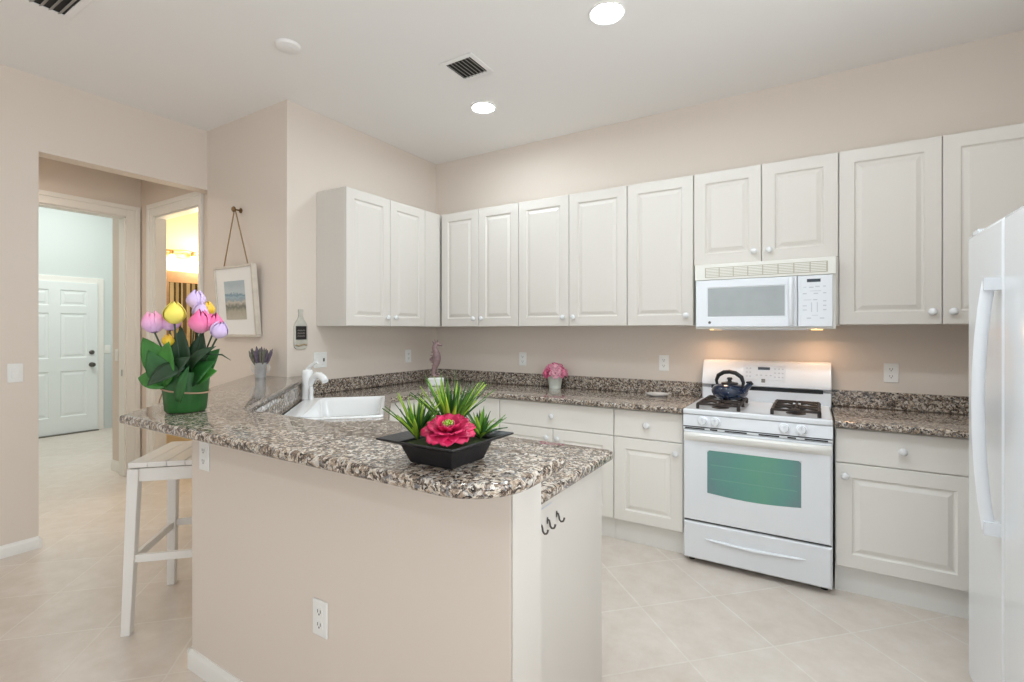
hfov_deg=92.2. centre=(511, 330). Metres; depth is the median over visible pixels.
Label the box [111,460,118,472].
baseboard
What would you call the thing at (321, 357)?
light switch
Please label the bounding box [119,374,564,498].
breakfast bar
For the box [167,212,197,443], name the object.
wall
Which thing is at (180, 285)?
bathroom mirror
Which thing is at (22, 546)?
baseboard
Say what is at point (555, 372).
flower pot
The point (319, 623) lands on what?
receptacle
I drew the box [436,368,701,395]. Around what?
backsplash
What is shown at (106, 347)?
light switch
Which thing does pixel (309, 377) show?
faucet
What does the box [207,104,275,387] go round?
wall
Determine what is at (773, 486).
oven
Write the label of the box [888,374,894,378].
receptacle
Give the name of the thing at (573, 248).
upper cabinet
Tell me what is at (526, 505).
trim
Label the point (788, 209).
upper cabinet
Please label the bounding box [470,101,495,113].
recessed light
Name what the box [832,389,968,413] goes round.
backsplash
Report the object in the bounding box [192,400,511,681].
wall
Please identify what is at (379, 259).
upper cabinet
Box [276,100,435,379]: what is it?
wall
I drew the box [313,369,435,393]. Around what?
backsplash
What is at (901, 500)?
base cabinet
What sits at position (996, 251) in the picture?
refrigerator
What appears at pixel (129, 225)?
trim
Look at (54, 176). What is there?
wall
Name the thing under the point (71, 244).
wall
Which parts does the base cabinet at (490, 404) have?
door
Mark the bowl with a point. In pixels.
(450, 452)
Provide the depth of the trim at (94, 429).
6.55 m
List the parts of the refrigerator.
handle, door, door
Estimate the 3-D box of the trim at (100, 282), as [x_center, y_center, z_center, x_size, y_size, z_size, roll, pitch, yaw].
[-6.024,0.333,6.471,0.020,2.105,1.065,0,0,32]
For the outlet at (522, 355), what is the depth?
4.29 m
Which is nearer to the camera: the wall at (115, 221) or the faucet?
the faucet
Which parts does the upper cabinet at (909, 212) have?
door, knob, knob, door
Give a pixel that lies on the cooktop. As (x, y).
(754, 410)
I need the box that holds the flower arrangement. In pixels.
[376,370,513,469]
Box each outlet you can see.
[199,441,209,470]
[313,597,327,638]
[405,349,410,361]
[519,352,525,365]
[659,355,668,370]
[884,363,898,382]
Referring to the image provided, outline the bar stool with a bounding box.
[120,441,191,636]
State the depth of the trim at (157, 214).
4.61 m
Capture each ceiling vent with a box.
[20,0,92,20]
[439,52,493,81]
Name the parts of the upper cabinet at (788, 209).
door, knob, knob, door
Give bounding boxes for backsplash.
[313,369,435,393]
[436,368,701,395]
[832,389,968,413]
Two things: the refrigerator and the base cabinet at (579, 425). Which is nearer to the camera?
the refrigerator
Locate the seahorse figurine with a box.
[428,340,443,385]
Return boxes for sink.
[284,396,385,419]
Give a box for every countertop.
[285,368,701,504]
[832,389,968,438]
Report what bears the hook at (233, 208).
attached to the wall at (241, 152)
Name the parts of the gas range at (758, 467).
burner knob, burner knob, burner, drawer pull, storage drawer, control panel, burner knob, burner, burner knob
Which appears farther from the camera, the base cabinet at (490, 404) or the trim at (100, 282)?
the trim at (100, 282)
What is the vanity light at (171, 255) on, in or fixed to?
attached to the wall at (182, 231)
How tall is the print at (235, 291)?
0.289 m
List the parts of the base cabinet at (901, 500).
knob, drawer, door, knob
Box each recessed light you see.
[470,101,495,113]
[588,0,625,24]
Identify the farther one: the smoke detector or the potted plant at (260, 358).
the potted plant at (260, 358)
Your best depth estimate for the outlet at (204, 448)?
1.96 m
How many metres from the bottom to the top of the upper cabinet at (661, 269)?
0.993 m
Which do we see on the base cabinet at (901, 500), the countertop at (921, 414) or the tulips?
the countertop at (921, 414)
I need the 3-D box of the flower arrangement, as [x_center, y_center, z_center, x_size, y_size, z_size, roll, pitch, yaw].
[-0.166,0.214,1.250,0.279,0.225,0.257,0,0,32]
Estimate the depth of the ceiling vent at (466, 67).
3.03 m
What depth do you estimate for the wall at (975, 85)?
3.33 m
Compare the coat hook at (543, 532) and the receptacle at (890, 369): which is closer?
the coat hook at (543, 532)
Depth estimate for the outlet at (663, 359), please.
3.65 m
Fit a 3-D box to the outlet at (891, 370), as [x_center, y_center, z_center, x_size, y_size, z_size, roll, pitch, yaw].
[2.271,0.257,2.948,0.072,0.116,0.008,0,0,32]
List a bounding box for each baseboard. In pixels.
[0,536,41,558]
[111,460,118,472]
[187,646,242,681]
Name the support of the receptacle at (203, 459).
attached to the outlet at (204, 448)
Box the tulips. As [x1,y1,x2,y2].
[138,289,229,412]
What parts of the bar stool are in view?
leg, seat, leg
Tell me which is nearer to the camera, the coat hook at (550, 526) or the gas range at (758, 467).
the coat hook at (550, 526)
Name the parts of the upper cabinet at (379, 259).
door, door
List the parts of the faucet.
lever, spout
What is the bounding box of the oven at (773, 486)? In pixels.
[684,428,831,545]
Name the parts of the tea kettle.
lid, handle, spout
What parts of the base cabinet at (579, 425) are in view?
door, drawer, door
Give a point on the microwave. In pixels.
(788, 294)
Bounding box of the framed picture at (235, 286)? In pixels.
[213,211,261,336]
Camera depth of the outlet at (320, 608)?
1.58 m
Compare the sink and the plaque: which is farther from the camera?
the plaque
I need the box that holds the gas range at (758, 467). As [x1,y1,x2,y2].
[683,359,832,589]
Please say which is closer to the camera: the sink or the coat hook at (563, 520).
the coat hook at (563, 520)
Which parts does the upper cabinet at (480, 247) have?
door, door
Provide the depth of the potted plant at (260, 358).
3.40 m
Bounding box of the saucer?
[646,392,669,396]
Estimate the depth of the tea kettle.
3.06 m
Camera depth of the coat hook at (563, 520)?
1.56 m
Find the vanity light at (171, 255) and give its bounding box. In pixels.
[167,249,197,264]
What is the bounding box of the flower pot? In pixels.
[542,362,567,388]
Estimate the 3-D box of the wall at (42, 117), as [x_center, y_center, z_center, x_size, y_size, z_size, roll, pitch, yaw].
[-4.209,-0.116,1.321,0.130,3.004,6.626,0,0,32]
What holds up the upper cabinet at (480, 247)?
attached to the wall at (975, 85)
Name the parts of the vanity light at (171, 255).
arm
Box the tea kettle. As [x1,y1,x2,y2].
[711,370,752,399]
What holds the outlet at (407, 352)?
attached to the wall at (316, 152)
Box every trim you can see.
[39,189,139,476]
[39,274,103,428]
[39,429,98,437]
[146,192,203,453]
[512,483,540,681]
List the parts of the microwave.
door, panel, door handle, control panel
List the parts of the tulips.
tulip stem, wrapped pot, tulip stem, tulip stem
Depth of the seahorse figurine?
4.14 m
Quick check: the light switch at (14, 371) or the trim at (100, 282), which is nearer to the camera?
the light switch at (14, 371)
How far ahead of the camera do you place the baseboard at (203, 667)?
1.94 m
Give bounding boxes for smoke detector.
[275,38,300,53]
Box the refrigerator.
[969,206,1023,681]
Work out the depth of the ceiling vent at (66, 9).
2.45 m
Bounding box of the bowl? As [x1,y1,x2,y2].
[376,430,513,469]
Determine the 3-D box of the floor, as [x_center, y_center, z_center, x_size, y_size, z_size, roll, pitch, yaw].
[-3.210,1.436,1.924,10.820,0.100,9.100,0,0,32]
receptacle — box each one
[201,447,205,453]
[201,457,205,464]
[316,607,322,616]
[316,620,322,629]
[322,355,325,363]
[888,367,894,371]
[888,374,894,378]
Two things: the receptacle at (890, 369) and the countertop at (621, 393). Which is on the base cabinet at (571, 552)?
the countertop at (621, 393)
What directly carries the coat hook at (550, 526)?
attached to the base cabinet at (571, 552)
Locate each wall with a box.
[0,64,206,545]
[39,157,140,456]
[39,207,112,427]
[113,219,118,460]
[141,180,206,456]
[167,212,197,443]
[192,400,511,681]
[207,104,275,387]
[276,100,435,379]
[436,30,1023,549]
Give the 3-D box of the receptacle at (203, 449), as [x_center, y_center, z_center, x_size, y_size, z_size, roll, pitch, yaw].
[-1.230,0.481,1.963,0.032,0.028,0.003,0,0,32]
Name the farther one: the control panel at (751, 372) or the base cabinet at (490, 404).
the base cabinet at (490, 404)
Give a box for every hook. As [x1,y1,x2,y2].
[231,206,241,212]
[541,524,548,534]
[547,517,555,528]
[556,511,564,521]
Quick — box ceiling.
[0,0,1023,163]
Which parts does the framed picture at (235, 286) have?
cord, frame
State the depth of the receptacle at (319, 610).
1.59 m
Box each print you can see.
[224,280,246,319]
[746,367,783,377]
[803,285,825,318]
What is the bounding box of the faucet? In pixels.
[301,361,327,399]
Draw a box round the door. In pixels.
[39,280,97,436]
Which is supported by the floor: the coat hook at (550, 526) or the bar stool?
the bar stool
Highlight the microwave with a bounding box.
[695,256,835,329]
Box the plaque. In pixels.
[293,309,307,348]
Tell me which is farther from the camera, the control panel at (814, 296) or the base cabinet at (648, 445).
the base cabinet at (648, 445)
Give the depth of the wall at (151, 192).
4.72 m
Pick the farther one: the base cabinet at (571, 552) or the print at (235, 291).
the print at (235, 291)
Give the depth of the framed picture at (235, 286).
3.67 m
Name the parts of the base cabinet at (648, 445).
knob, drawer, door, knob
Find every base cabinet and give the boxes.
[390,395,441,421]
[452,394,500,430]
[500,398,615,537]
[541,466,601,681]
[614,408,684,553]
[832,413,968,618]
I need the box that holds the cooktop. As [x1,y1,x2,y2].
[683,397,832,425]
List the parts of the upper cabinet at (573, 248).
door, door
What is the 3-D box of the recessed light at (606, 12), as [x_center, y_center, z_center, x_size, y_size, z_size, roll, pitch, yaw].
[0.483,-1.612,2.504,0.188,0.010,0.188,0,0,32]
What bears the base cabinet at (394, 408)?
on the floor
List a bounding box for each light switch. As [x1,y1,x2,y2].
[7,363,22,382]
[104,345,109,352]
[313,352,326,367]
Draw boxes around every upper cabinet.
[317,186,441,326]
[442,203,519,326]
[519,186,627,326]
[628,175,695,325]
[694,152,837,324]
[838,123,1023,324]
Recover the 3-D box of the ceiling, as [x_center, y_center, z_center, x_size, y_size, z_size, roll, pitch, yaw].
[-1.333,-1.668,0.433,5.960,0.100,8.330,0,0,32]
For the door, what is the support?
in the wall at (71, 244)
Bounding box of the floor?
[0,427,972,681]
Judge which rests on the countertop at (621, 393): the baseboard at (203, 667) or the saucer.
the saucer
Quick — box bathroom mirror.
[167,270,197,346]

